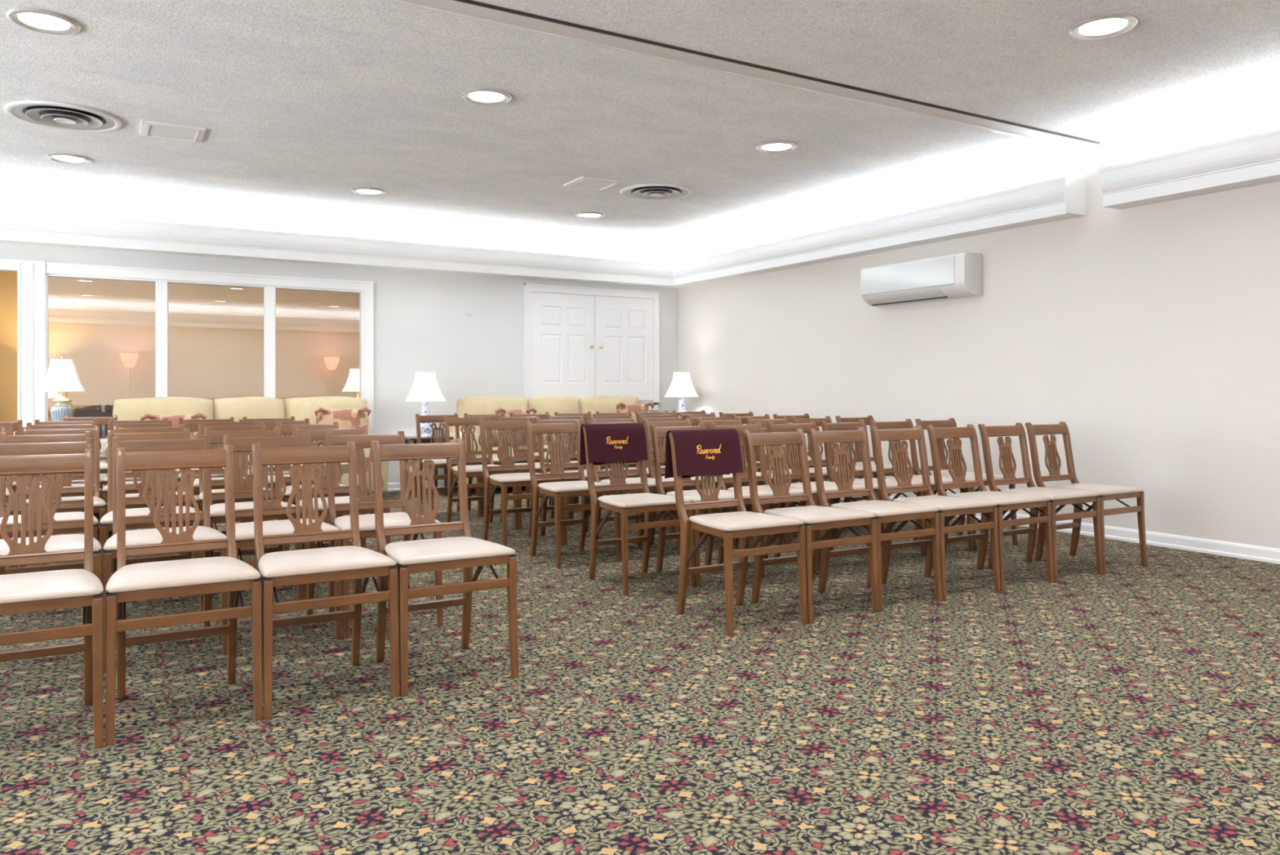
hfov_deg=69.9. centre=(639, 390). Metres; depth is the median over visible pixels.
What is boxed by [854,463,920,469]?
seat cushion
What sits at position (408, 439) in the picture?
end table
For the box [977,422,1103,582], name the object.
chair
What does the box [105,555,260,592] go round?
seat cushion
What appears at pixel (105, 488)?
seat cushion
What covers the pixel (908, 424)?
chair
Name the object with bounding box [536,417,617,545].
chair
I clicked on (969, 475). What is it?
seat cushion
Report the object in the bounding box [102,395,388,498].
sofa
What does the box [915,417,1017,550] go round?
chair
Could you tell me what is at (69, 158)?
recessed light
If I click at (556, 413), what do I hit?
chair
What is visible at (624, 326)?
door
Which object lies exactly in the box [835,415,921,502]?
chair
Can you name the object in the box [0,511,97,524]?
seat cushion
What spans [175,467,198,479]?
seat cushion
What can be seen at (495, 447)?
seat cushion
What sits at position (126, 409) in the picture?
cushion
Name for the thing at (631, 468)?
seat cushion
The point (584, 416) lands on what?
chair
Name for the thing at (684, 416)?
chair
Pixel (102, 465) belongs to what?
seat cushion
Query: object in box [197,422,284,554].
chair
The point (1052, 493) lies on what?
seat cushion
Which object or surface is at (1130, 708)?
floor
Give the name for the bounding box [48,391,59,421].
table lamp
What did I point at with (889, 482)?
seat cushion
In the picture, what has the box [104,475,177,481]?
seat cushion
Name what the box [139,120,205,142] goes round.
ceiling vent
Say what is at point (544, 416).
chair
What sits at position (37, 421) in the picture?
chair
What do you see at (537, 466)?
seat cushion
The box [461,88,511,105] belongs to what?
recessed light
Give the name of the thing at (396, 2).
trim
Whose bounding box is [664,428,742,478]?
chair cover
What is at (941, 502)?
seat cushion
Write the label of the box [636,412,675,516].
chair
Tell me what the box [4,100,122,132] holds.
ceiling vent
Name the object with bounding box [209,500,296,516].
seat cushion
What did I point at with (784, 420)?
chair
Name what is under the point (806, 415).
chair
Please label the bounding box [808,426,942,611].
chair
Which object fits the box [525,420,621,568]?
chair
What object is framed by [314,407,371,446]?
throw pillow
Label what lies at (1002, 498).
seat cushion
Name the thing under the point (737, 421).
chair
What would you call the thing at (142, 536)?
seat cushion
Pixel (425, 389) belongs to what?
table lamp
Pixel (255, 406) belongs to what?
cushion
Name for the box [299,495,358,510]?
seat cushion
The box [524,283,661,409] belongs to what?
trim
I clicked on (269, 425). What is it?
chair
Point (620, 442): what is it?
chair cover
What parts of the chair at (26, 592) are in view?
rail, rail, seat frame, post, leg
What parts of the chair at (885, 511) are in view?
post, rail, rail, post, leg, seat frame, leg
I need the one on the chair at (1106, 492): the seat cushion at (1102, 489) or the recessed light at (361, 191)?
the seat cushion at (1102, 489)
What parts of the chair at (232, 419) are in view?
post, rail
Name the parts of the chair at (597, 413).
rail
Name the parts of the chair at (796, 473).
post, rail, rail, post, leg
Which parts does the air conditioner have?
panel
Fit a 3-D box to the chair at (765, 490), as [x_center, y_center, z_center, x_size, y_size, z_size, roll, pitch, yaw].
[0.772,0.663,5.809,0.460,0.902,0.576,0,0,-31]
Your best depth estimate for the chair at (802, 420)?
7.42 m
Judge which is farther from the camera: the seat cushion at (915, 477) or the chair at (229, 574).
the seat cushion at (915, 477)
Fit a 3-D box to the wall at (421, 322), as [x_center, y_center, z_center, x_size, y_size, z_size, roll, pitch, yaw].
[-4.333,-0.351,9.306,11.140,2.930,0.120,0,0,-30]
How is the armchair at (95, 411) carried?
on the floor
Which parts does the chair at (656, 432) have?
post, rail, rail, leg, post, seat frame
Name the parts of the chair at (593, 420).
post, rail, rail, post, seat frame, leg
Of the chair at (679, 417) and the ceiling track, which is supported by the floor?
the chair at (679, 417)
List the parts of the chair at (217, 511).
post, leg, rail, rail, seat frame, post, leg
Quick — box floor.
[0,485,1279,854]
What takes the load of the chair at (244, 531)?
on the floor
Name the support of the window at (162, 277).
in the wall at (421, 322)
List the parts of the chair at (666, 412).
post, rail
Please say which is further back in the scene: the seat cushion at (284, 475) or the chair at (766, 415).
the chair at (766, 415)
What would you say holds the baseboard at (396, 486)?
attached to the wall at (421, 322)
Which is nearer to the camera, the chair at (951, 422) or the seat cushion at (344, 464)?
the chair at (951, 422)
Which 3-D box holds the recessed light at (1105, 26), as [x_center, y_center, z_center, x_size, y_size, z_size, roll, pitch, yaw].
[2.308,-1.807,4.565,0.308,0.016,0.308,0,0,-30]
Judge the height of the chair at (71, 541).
0.902 m
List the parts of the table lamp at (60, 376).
lamp shade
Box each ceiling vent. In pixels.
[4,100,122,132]
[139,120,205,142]
[563,176,623,191]
[620,183,693,200]
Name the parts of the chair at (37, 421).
post, rail, post, leg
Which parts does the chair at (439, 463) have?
post, leg, rail, seat frame, post, leg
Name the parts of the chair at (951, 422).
post, rail, rail, post, leg, leg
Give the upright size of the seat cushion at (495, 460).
0.030 m
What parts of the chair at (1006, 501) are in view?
post, rail, rail, post, leg, seat frame, leg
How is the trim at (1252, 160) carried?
attached to the wall at (421, 322)
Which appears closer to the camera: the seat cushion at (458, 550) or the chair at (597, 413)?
the seat cushion at (458, 550)
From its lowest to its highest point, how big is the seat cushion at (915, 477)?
0.030 m
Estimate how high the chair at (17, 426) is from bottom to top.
0.902 m
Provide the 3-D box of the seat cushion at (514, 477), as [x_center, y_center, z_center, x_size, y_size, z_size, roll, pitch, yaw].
[-0.861,0.625,6.660,0.460,0.030,0.416,0,0,-31]
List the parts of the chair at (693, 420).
post, rail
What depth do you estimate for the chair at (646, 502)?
5.34 m
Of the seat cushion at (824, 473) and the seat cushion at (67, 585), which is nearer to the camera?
the seat cushion at (67, 585)
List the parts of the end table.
leg, leg, leg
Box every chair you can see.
[0,419,22,537]
[0,422,13,502]
[0,426,5,432]
[0,430,97,574]
[0,437,101,581]
[0,448,103,748]
[5,425,106,568]
[13,421,101,567]
[34,418,102,536]
[63,414,117,484]
[99,428,204,623]
[102,420,181,554]
[102,435,227,671]
[104,417,177,527]
[105,444,262,746]
[106,424,199,558]
[177,417,247,522]
[183,419,249,522]
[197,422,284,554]
[204,426,302,609]
[223,432,342,653]
[242,416,295,522]
[252,441,399,719]
[253,417,328,542]
[276,421,359,551]
[292,425,390,599]
[325,431,443,638]
[371,438,518,696]
[415,413,481,516]
[443,415,518,529]
[464,412,529,516]
[479,417,564,546]
[496,414,570,529]
[510,412,576,504]
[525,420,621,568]
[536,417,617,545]
[546,413,610,524]
[554,411,591,503]
[582,426,695,595]
[586,419,679,560]
[590,416,673,533]
[592,413,664,493]
[595,410,657,495]
[635,410,669,450]
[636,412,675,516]
[640,415,719,533]
[643,418,737,549]
[649,422,755,586]
[668,431,808,636]
[672,409,705,488]
[679,412,751,510]
[687,414,764,511]
[696,417,789,548]
[710,422,819,577]
[719,411,786,510]
[731,413,810,508]
[742,428,879,623]
[745,416,836,542]
[767,420,868,567]
[773,413,852,502]
[791,415,879,537]
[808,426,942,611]
[820,419,926,556]
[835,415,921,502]
[869,418,973,551]
[870,425,1000,600]
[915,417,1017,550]
[926,423,1054,591]
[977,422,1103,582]
[1025,421,1146,573]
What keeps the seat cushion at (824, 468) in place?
on the chair at (802, 420)
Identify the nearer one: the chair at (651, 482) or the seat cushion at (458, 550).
the seat cushion at (458, 550)
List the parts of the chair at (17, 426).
rail, post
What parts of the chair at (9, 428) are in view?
rail, post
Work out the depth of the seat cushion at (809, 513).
4.57 m
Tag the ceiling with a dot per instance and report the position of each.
(301, 105)
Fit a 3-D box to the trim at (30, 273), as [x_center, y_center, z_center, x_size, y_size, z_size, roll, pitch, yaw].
[-6.494,-0.041,7.944,2.235,2.310,0.046,0,0,-30]
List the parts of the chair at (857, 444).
post, rail, rail, post, seat frame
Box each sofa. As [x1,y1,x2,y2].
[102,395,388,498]
[444,395,665,495]
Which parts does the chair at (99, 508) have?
post, seat frame, rail, rail, post, leg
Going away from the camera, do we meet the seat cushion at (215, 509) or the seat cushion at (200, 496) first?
the seat cushion at (215, 509)
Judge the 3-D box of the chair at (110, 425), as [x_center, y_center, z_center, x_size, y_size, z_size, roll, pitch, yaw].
[-3.346,0.663,6.148,0.460,0.902,0.576,0,0,-30]
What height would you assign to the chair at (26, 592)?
0.902 m
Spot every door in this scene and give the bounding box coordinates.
[530,291,595,400]
[595,295,653,399]
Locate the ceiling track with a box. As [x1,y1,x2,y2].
[397,0,1096,147]
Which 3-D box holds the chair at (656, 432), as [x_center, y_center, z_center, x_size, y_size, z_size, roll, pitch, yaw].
[0.375,0.663,5.567,0.460,0.902,0.576,0,0,-31]
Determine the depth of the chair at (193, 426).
6.54 m
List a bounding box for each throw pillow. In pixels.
[139,412,206,439]
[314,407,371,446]
[494,407,537,444]
[615,401,654,419]
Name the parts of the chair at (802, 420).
post, rail, rail, post, seat frame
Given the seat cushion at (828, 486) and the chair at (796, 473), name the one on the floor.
the chair at (796, 473)
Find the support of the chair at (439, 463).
on the floor
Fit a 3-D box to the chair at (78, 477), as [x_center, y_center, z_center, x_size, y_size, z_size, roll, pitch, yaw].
[-3.744,0.663,5.911,0.460,0.902,0.576,0,0,-30]
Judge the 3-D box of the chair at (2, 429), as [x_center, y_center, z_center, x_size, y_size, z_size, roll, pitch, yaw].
[-3.695,0.663,4.952,0.460,0.902,0.576,0,0,-31]
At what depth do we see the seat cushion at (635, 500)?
5.15 m
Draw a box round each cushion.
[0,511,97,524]
[0,533,101,555]
[0,568,103,604]
[5,487,9,495]
[11,495,106,511]
[26,483,101,494]
[39,476,102,484]
[99,462,107,469]
[99,505,201,524]
[102,480,176,491]
[102,525,226,550]
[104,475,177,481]
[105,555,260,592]
[106,491,198,504]
[112,396,214,449]
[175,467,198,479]
[177,473,224,478]
[192,476,249,486]
[198,487,275,500]
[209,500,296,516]
[213,395,284,453]
[235,518,339,540]
[247,468,288,475]
[257,545,396,577]
[267,474,291,483]
[281,483,359,495]
[284,395,369,449]
[299,462,348,473]
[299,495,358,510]
[334,511,439,531]
[384,536,515,564]
[422,457,479,464]
[452,464,515,472]
[456,395,528,446]
[476,455,527,462]
[486,445,538,456]
[488,472,561,482]
[514,462,568,470]
[528,395,579,444]
[533,453,574,460]
[537,444,577,453]
[537,480,608,492]
[546,469,617,479]
[569,460,609,467]
[577,395,638,417]
[597,493,692,507]
[600,477,671,486]
[602,466,665,475]
[661,475,726,482]
[666,488,750,502]
[688,511,804,531]
[722,471,773,479]
[727,484,816,497]
[760,468,827,475]
[764,505,875,523]
[790,480,865,493]
[808,466,876,472]
[831,499,938,516]
[844,477,923,488]
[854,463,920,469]
[888,475,970,484]
[892,494,996,510]
[941,471,1003,481]
[948,490,1050,505]
[1000,486,1099,499]
[1048,483,1143,495]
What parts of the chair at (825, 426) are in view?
post, rail, rail, post, leg, leg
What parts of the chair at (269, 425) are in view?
post, rail, rail, seat frame, post, leg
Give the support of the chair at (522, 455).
on the floor
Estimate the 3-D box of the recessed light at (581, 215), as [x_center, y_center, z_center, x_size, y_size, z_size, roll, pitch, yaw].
[-0.516,-1.807,9.459,0.308,0.016,0.308,0,0,-30]
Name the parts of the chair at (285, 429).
post, leg, rail, rail, seat frame, post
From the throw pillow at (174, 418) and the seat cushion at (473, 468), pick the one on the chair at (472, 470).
the seat cushion at (473, 468)
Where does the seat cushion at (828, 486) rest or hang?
on the chair at (796, 473)
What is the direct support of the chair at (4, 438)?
on the floor
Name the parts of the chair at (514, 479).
post, leg, rail, rail, seat frame, post, leg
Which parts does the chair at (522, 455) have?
post, leg, rail, rail, post, seat frame, leg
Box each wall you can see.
[0,201,678,487]
[678,123,1279,548]
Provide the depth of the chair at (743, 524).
4.41 m
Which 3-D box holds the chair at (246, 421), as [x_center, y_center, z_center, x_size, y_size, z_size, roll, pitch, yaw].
[-2.882,0.663,7.221,0.460,0.902,0.576,0,0,-31]
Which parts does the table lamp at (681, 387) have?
lamp shade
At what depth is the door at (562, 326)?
11.20 m
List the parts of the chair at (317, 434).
post, leg, rail, rail, seat frame, post, leg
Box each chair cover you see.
[579,422,648,465]
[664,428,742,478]
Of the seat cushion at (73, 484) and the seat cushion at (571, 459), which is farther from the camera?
the seat cushion at (571, 459)
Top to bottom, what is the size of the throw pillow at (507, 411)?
0.407 m
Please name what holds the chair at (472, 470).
on the floor
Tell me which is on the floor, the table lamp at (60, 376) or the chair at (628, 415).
the chair at (628, 415)
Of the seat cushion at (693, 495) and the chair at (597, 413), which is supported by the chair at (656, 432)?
the seat cushion at (693, 495)
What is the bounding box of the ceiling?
[0,0,1279,251]
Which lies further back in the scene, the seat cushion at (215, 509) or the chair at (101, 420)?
the chair at (101, 420)
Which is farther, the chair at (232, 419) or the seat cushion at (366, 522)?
the chair at (232, 419)
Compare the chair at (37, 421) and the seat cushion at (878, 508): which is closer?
the seat cushion at (878, 508)
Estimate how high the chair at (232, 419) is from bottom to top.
0.902 m
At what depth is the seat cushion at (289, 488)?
5.72 m
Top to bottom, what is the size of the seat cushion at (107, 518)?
0.030 m
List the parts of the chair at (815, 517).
post, rail, rail, post, leg, seat frame, leg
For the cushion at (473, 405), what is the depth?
10.21 m
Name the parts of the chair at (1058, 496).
post, rail, rail, post, leg, seat frame, leg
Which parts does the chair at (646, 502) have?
post, rail, leg, seat frame, post, leg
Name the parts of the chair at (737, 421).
post, rail, leg, post, seat frame, leg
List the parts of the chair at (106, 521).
leg, post, rail, seat frame, rail, post, leg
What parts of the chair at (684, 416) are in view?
post, rail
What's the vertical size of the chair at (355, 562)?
0.902 m
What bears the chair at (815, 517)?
on the floor
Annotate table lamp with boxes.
[36,355,85,421]
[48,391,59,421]
[342,366,359,398]
[404,368,446,436]
[663,369,699,411]
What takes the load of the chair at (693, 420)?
on the floor
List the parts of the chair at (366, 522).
post, leg, rail, rail, seat frame, post, leg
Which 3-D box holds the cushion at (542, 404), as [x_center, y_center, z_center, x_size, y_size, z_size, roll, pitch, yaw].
[-1.004,0.363,10.739,0.665,0.605,0.344,0,0,-30]
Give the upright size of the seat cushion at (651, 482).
0.030 m
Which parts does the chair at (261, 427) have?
post, leg, rail, rail, seat frame, post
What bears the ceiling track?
attached to the ceiling
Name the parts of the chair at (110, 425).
leg, post, rail, rail, seat frame, post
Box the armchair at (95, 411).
[72,404,113,438]
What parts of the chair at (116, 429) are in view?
post, rail, rail, seat frame, post, leg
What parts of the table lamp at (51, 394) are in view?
lamp shade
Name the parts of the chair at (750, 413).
post, rail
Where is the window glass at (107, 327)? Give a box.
[0,271,359,477]
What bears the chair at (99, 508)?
on the floor
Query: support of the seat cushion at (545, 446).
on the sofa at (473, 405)
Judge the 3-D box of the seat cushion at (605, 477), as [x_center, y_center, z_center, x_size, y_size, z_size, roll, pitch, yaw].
[-0.461,0.625,6.902,0.460,0.030,0.417,0,0,-30]
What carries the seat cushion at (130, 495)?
on the chair at (116, 429)
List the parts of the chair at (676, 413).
post, rail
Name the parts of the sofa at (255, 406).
arm, arm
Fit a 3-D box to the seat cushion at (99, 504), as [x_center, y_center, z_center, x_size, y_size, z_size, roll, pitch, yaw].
[-3.260,0.625,5.134,0.460,0.030,0.417,0,0,-30]
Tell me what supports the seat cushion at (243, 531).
on the chair at (244, 531)
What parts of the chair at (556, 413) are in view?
rail, leg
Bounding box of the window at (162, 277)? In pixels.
[44,262,373,451]
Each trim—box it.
[0,105,1279,259]
[0,128,1279,288]
[0,258,44,475]
[379,0,1079,149]
[453,0,1101,144]
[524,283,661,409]
[1062,176,1085,216]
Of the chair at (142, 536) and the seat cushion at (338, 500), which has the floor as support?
the chair at (142, 536)
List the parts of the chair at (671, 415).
post, rail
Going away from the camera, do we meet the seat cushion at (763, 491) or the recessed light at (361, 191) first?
the seat cushion at (763, 491)
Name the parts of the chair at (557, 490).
post, rail, leg, rail, seat frame, post, leg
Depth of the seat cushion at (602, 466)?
7.75 m
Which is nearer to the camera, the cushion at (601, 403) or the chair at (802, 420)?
the chair at (802, 420)
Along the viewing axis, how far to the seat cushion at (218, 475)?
6.77 m
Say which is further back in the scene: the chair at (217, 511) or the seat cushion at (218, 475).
the seat cushion at (218, 475)
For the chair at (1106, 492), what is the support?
on the floor
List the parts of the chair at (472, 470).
post, rail, rail, seat frame, post, leg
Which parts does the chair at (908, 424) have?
post, rail, rail, post, leg, seat frame, leg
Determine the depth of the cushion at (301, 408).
9.31 m
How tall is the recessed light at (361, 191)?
0.016 m
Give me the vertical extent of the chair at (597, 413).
0.902 m
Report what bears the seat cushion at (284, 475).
on the chair at (269, 425)
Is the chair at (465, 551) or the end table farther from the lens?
the end table
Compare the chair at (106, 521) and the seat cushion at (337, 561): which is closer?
the seat cushion at (337, 561)
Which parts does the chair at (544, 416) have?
post, rail, rail, post, seat frame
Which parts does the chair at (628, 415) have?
rail, seat frame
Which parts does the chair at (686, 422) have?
post, rail, rail, post, seat frame, leg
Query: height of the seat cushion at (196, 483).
0.030 m
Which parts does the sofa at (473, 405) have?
arm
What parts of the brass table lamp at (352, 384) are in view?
lamp shade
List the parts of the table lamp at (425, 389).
lamp shade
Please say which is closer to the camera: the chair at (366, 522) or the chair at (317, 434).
the chair at (366, 522)
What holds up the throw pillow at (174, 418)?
on the sofa at (255, 406)
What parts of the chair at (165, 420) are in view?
rail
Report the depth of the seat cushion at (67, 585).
2.86 m
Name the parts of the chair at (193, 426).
post, rail, rail, seat frame, post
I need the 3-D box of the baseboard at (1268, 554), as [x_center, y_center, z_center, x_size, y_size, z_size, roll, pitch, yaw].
[3.391,1.066,7.124,0.022,0.095,11.460,0,0,-30]
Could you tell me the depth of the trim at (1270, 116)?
8.84 m
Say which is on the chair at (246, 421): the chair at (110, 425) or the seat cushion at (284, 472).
the seat cushion at (284, 472)
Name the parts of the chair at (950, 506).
post, rail, rail, post, leg, seat frame, leg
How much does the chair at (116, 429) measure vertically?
0.902 m
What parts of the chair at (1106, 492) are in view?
post, rail, rail, post, leg, seat frame, leg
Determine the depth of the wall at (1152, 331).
7.08 m
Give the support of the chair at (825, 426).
on the floor
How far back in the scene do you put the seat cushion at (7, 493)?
5.56 m
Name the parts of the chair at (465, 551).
post, leg, rail, rail, seat frame, post, leg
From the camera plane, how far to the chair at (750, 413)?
9.05 m
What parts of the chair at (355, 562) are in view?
post, leg, rail, rail, seat frame, post, leg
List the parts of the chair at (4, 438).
post, rail, rail, seat frame, post, leg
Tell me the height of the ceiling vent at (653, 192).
0.037 m
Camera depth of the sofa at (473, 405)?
10.52 m
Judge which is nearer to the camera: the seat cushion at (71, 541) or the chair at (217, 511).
the seat cushion at (71, 541)
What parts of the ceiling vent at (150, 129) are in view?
panel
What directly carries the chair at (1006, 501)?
on the floor
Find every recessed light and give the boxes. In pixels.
[5,8,80,35]
[45,152,92,164]
[351,187,386,195]
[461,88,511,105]
[575,212,604,218]
[755,140,797,153]
[1068,13,1137,39]
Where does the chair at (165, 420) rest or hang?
on the floor
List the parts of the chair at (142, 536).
leg, post, rail, seat frame, rail, post, leg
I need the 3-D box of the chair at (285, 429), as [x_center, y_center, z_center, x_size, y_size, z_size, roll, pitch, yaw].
[-2.089,0.663,5.897,0.460,0.902,0.576,0,0,-30]
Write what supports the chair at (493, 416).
on the floor
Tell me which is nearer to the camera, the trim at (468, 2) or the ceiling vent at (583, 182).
the trim at (468, 2)
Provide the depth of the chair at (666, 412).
9.57 m
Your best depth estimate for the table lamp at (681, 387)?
11.27 m
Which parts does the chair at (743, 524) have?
post, rail, leg, post, seat frame, leg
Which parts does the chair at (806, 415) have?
post, rail, post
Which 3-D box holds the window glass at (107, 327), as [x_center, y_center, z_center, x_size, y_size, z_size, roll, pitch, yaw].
[-6.776,-0.351,11.850,9.700,2.930,0.100,0,0,-30]
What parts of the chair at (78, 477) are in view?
post, rail, seat frame, rail, post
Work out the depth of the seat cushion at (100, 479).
6.33 m
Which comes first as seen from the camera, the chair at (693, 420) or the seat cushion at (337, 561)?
the seat cushion at (337, 561)
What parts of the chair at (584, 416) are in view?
post, rail, rail, leg, post, seat frame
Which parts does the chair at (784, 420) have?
post, rail, rail, post, leg, seat frame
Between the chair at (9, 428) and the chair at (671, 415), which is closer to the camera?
the chair at (9, 428)
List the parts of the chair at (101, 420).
post, seat frame, rail, rail, post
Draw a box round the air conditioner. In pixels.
[861,252,982,306]
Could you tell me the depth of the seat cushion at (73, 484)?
5.75 m
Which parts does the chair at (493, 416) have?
post, leg, rail, rail, seat frame, post, leg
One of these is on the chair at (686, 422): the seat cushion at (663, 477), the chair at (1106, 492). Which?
the seat cushion at (663, 477)
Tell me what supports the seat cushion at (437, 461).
on the chair at (439, 463)
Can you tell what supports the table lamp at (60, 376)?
on the end table
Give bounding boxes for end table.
[404,435,453,497]
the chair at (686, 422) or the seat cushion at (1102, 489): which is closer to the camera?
the seat cushion at (1102, 489)
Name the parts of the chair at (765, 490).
post, rail, rail, leg, post, leg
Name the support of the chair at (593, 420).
on the floor
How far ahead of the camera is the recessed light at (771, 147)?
6.79 m
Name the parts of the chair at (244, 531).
post, leg, rail, rail, seat frame, post, leg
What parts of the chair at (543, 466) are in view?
post, rail, leg, rail, post, seat frame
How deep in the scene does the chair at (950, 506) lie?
5.28 m
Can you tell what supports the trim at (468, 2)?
attached to the ceiling
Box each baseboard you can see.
[198,479,448,499]
[840,495,1279,564]
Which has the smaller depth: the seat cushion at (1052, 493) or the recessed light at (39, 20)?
the recessed light at (39, 20)
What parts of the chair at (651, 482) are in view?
post, rail, rail, leg, post, seat frame, leg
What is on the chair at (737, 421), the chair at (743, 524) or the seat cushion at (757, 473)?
the seat cushion at (757, 473)
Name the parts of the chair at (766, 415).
post, rail, post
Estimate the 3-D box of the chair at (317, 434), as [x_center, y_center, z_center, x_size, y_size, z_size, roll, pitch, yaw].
[-1.718,0.663,5.197,0.460,0.902,0.576,0,0,-30]
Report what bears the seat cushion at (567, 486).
on the chair at (557, 490)
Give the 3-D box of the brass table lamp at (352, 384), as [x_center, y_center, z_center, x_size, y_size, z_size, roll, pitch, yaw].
[-3.721,0.049,12.077,0.407,0.730,0.407,0,0,-30]
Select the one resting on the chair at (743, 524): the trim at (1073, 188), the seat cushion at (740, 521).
the seat cushion at (740, 521)
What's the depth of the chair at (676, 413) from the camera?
9.83 m
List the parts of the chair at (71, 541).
rail, rail, seat frame, post, leg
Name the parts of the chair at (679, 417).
post, rail, leg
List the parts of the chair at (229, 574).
leg, post, rail, rail, seat frame, post, leg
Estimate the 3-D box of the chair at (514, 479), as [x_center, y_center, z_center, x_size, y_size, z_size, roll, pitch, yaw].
[-0.892,0.663,6.712,0.460,0.902,0.576,0,0,-31]
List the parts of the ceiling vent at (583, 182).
panel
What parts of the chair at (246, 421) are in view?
post, rail, post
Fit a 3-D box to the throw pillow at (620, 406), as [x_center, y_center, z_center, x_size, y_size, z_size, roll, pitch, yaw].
[-0.077,0.339,10.945,0.516,0.407,0.205,0,0,-28]
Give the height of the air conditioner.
0.362 m
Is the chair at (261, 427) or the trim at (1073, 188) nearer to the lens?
the chair at (261, 427)

